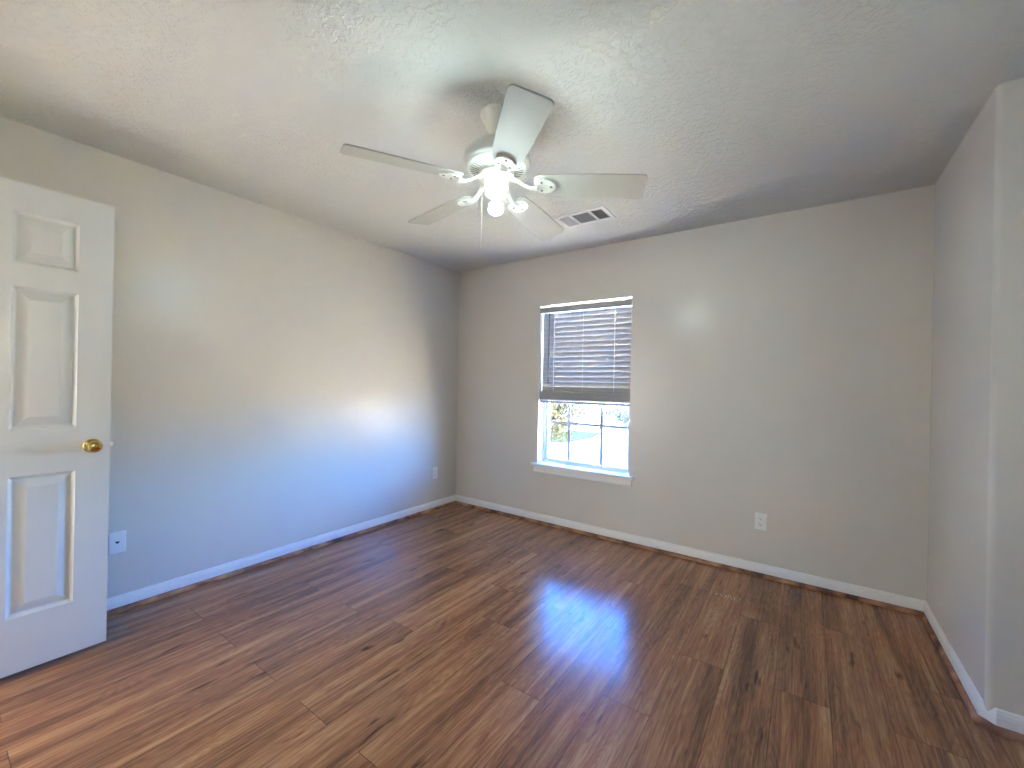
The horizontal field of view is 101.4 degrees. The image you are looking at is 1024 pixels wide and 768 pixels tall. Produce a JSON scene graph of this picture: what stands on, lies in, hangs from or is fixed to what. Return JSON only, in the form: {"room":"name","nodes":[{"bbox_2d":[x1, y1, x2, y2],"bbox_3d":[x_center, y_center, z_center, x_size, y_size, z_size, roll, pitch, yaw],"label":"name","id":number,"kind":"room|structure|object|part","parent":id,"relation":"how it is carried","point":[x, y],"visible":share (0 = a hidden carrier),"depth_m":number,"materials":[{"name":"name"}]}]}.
{"room":"empty bedroom","nodes":[
{"label":"empty bedroom","id":0,"kind":"room"},
{"bbox_2d":[0,116,459,598],"bbox_3d":[-1.579,0.014,3.116,0.120,2.440,3.680,1,0,35],"label":"wall","id":1,"kind":"structure","parent":0,"point":[279,378],"depth_m":2.77,"materials":[{"name":"paint"}]},
{"bbox_2d":[108,530,125,554],"bbox_3d":[-2.122,0.852,2.254,0.007,0.114,0.070,1,0,35],"label":"phone jack plate","id":2,"kind":"object","parent":1,"relation":"attached to","point":[117,540],"visible":1,"depth_m":2.25,"materials":[{"name":"plastic"}]},
{"bbox_2d":[107,495,454,610],"bbox_3d":[-1.599,1.193,3.004,0.013,0.083,3.500,1,0,35],"label":"baseboard","id":3,"kind":"structure","parent":1,"relation":"attached to","point":[143,593],"depth_m":2.81,"materials":[{"name":"paint"}]},
{"bbox_2d":[107,501,454,615],"bbox_3d":[-1.588,1.222,2.996,0.018,0.024,3.500,1,0,35],"label":"trim","id":4,"kind":"structure","parent":1,"relation":"attached to","point":[235,572],"depth_m":2.79,"materials":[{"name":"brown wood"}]},
{"bbox_2d":[432,467,437,478],"bbox_3d":[-0.768,0.888,4.184,0.008,0.114,0.070,1,0,35],"label":"wall outlet","id":5,"kind":"object","parent":1,"relation":"attached to","point":[435,469],"visible":1,"depth_m":4.18,"materials":[{"name":"plastic"}]},
{"bbox_2d":[0,0,1023,271],"bbox_3d":[0.152,-1.242,1.308,4.990,0.140,4.680,1,0,35],"label":"ceiling","id":6,"kind":"structure","parent":0,"point":[729,110],"depth_m":1.70,"materials":[{"name":"grey paint"}]},
{"bbox_2d":[340,84,647,248],"bbox_3d":[-0.074,-0.881,1.861,1.211,0.590,1.218,1,0,35],"label":"ceiling fan","id":7,"kind":"object","parent":6,"relation":"hanging from","point":[498,159],"visible":1,"depth_m":1.74,"materials":[{"name":"metal"}]},
{"bbox_3d":[-0.419,-0.862,1.642,0.465,0.048,0.141,1,0,-29],"label":"blade","id":8,"kind":"part","parent":7,"relation":"part of","materials":[{"name":"laminate"}]},
{"bbox_3d":[-0.348,-0.868,2.112,0.142,0.034,0.465,1,0,-45],"label":"blade","id":9,"kind":"part","parent":7,"relation":"part of","materials":[{"name":"laminate"}]},
{"bbox_3d":[-0.070,-0.766,1.829,0.068,0.064,0.018,1,0,-3],"label":"light bulb","id":10,"kind":"part","parent":7,"relation":"part of","materials":[{"name":"white glass"}]},
{"bbox_2d":[492,197,499,210],"bbox_3d":[-0.070,-0.784,1.829,0.034,0.052,0.034,1,0,35],"label":"bulb","id":11,"kind":"object","parent":7,"relation":"attached to","point":[495,200],"depth_m":1.82,"materials":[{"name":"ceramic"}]},
{"bbox_3d":[-0.067,-0.925,1.829,0.268,0.038,0.268,1,0,35],"label":"vent plate","id":12,"kind":"part","parent":7,"relation":"part of","materials":[{"name":"metal"}]},
{"bbox_3d":[-0.065,-0.826,1.746,0.074,0.076,0.072,1,0,35],"label":"light bulb","id":13,"kind":"part","parent":7,"relation":"part of","materials":[{"name":"white glass"}]},
{"bbox_3d":[0.011,-0.852,1.440,0.141,0.048,0.465,1,0,-12],"label":"blade","id":14,"kind":"part","parent":7,"relation":"part of","materials":[{"name":"laminate"}]},
{"bbox_3d":[0.125,-0.849,2.176,0.140,0.055,0.465,1,0,28],"label":"blade","id":15,"kind":"part","parent":7,"relation":"part of","materials":[{"name":"laminate"}]},
{"bbox_3d":[0.325,-0.839,1.776,0.464,0.066,0.140,1,0,6],"label":"blade","id":16,"kind":"part","parent":7,"relation":"part of","materials":[{"name":"laminate"}]},
{"bbox_2d":[553,206,615,227],"bbox_3d":[0.506,-1.160,2.930,0.372,0.009,0.224,1,0,35],"label":"ceiling vent","id":17,"kind":"object","parent":6,"relation":"in","point":[597,214],"visible":1,"depth_m":2.92,"materials":[{"name":"metal"}]},
{"bbox_2d":[0,503,1023,767],"bbox_3d":[0.102,1.368,1.309,4.990,0.200,4.680,1,0,35],"label":"floor","id":18,"kind":"structure","parent":0,"point":[455,635],"depth_m":1.84,"materials":[{"name":"laminate"}]},
{"bbox_2d":[455,185,934,600],"bbox_3d":[0.948,0.064,3.481,3.599,2.440,0.180,1,0,35],"label":"wall","id":19,"kind":"structure","parent":0,"point":[781,362],"depth_m":2.88,"materials":[{"name":"paint"}]},
{"bbox_2d":[531,299,633,486],"bbox_3d":[0.631,0.052,3.666,0.957,1.526,0.191,1,0,35],"label":"window","id":20,"kind":"structure","parent":19,"relation":"in","point":[567,468],"depth_m":3.65,"materials":[{"name":"plastic"}]},
{"bbox_3d":[0.601,0.742,3.643,0.957,0.021,0.134,1,0,35],"label":"sill","id":21,"kind":"part","parent":20,"relation":"part of","materials":[{"name":"paint"}]},
{"bbox_2d":[540,299,631,406],"bbox_3d":[0.626,-0.256,3.644,0.856,0.869,0.077,1,0,35],"label":"window blind","id":22,"kind":"object","parent":20,"relation":"attached to","point":[586,358],"visible":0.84,"depth_m":3.62,"materials":[{"name":"plastic"}]},
{"bbox_3d":[0.395,-0.242,3.815,0.004,0.830,0.063,1,0,35],"label":"ladder cord","id":23,"kind":"part","parent":22,"relation":"part of","materials":[{"name":"white fabric"}]},
{"bbox_3d":[0.621,0.167,3.649,0.846,0.020,0.050,1,0,35],"label":"rail","id":24,"kind":"part","parent":22,"relation":"part of","materials":[{"name":"white plastic"}]},
{"bbox_3d":[0.861,-0.233,3.487,0.004,0.830,0.063,1,0,35],"label":"ladder cord","id":25,"kind":"part","parent":22,"relation":"part of","materials":[{"name":"white fabric"}]},
{"bbox_3d":[0.660,0.365,3.711,0.813,0.714,0.037,1,0,35],"label":"sash","id":26,"kind":"part","parent":20,"relation":"part of","materials":[{"name":"plastic"}]},
{"bbox_2d":[455,501,922,615],"bbox_3d":[0.860,1.270,3.390,3.599,0.024,0.018,1,0,35],"label":"trim","id":27,"kind":"structure","parent":19,"relation":"attached to","point":[753,573],"depth_m":2.95,"materials":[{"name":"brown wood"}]},
{"bbox_2d":[455,495,1023,733],"bbox_3d":[1.067,1.245,2.681,4.750,0.083,0.967,1,0,35],"label":"baseboard","id":28,"kind":"structure","parent":19,"relation":"attached to","point":[891,598],"depth_m":2.65,"materials":[{"name":"paint"}]},
{"bbox_2d":[754,512,766,530],"bbox_3d":[1.684,0.930,2.838,0.070,0.114,0.008,3,1,35],"label":"wall outlet","id":29,"kind":"object","parent":19,"relation":"attached to","point":[760,518],"visible":1,"depth_m":2.83,"materials":[{"name":"plastic"}]},
{"bbox_2d":[926,77,1023,715],"bbox_3d":[2.618,0.097,1.726,1.151,2.440,1.134,1,0,35],"label":"wall","id":30,"kind":"structure","parent":0,"point":[975,550],"depth_m":1.67,"materials":[{"name":"paint"}]},
{"bbox_2d":[920,612,1023,743],"bbox_3d":[2.522,1.303,1.649,1.181,0.024,0.984,1,0,35],"label":"trim","id":31,"kind":"structure","parent":30,"relation":"attached to","point":[997,730],"depth_m":1.72,"materials":[{"name":"brown wood"}]},
{"bbox_3d":[-0.676,0.033,0.162,4.990,2.440,0.120,1,0,35],"label":"wall","id":32,"kind":"structure","parent":0,"visible":0},
{"bbox_2d":[0,177,113,677],"bbox_3d":[-2.095,0.182,1.680,0.163,2.030,0.735,1,0,35],"label":"door","id":33,"kind":"structure","parent":32,"relation":"in","point":[57,248],"depth_m":1.81,"materials":[{"name":"paint"}]},
{"bbox_3d":[-1.891,0.282,1.895,0.062,0.064,0.064,1,0,35],"label":"knob","id":34,"kind":"part","parent":33,"relation":"part of","materials":[{"name":"gold metal"}]},
{"label":"outside","id":35,"kind":"structure","parent":0,"visible":0},
{"bbox_2d":[549,400,627,467],"bbox_3d":[43.538,5.446,67.484,240.000,0.300,166.000,1,0,35],"label":"ground","id":36,"kind":"structure","parent":35,"point":[615,440],"depth_m":30.89,"materials":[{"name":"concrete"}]},
{"bbox_2d":[550,400,589,446],"bbox_3d":[2.311,1.175,27.164,6.460,6.664,5.623,1,0,-4],"label":"autumn tree","id":37,"kind":"object","parent":36,"relation":"on","point":[555,411],"visible":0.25,"depth_m":26.69,"materials":[{"name":"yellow plant"}]},
{"bbox_2d":[550,430,599,442],"bbox_3d":[2.152,4.468,37.888,10.200,0.060,9.000,1,0,35],"label":"lawn","id":38,"kind":"structure","parent":36,"relation":"on","point":[581,435],"depth_m":36.12,"materials":[{"name":"green plant"}]},
{"bbox_2d":[575,402,627,428],"bbox_3d":[8.889,2.023,43.199,7.320,5.216,6.842,1,0,35],"label":"bare tree","id":39,"kind":"object","parent":36,"relation":"on","point":[614,412],"visible":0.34,"depth_m":42.49,"materials":[{"name":"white plant"}]},
{"bbox_2d":[614,406,627,425],"bbox_3d":[12.673,3.625,46.584,2.746,2.905,3.590,1,0,35],"label":"evergreen shrub","id":40,"kind":"object","parent":36,"relation":"on","point":[623,418],"visible":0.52,"depth_m":46.03,"materials":[{"name":"green plant"}]}
]}

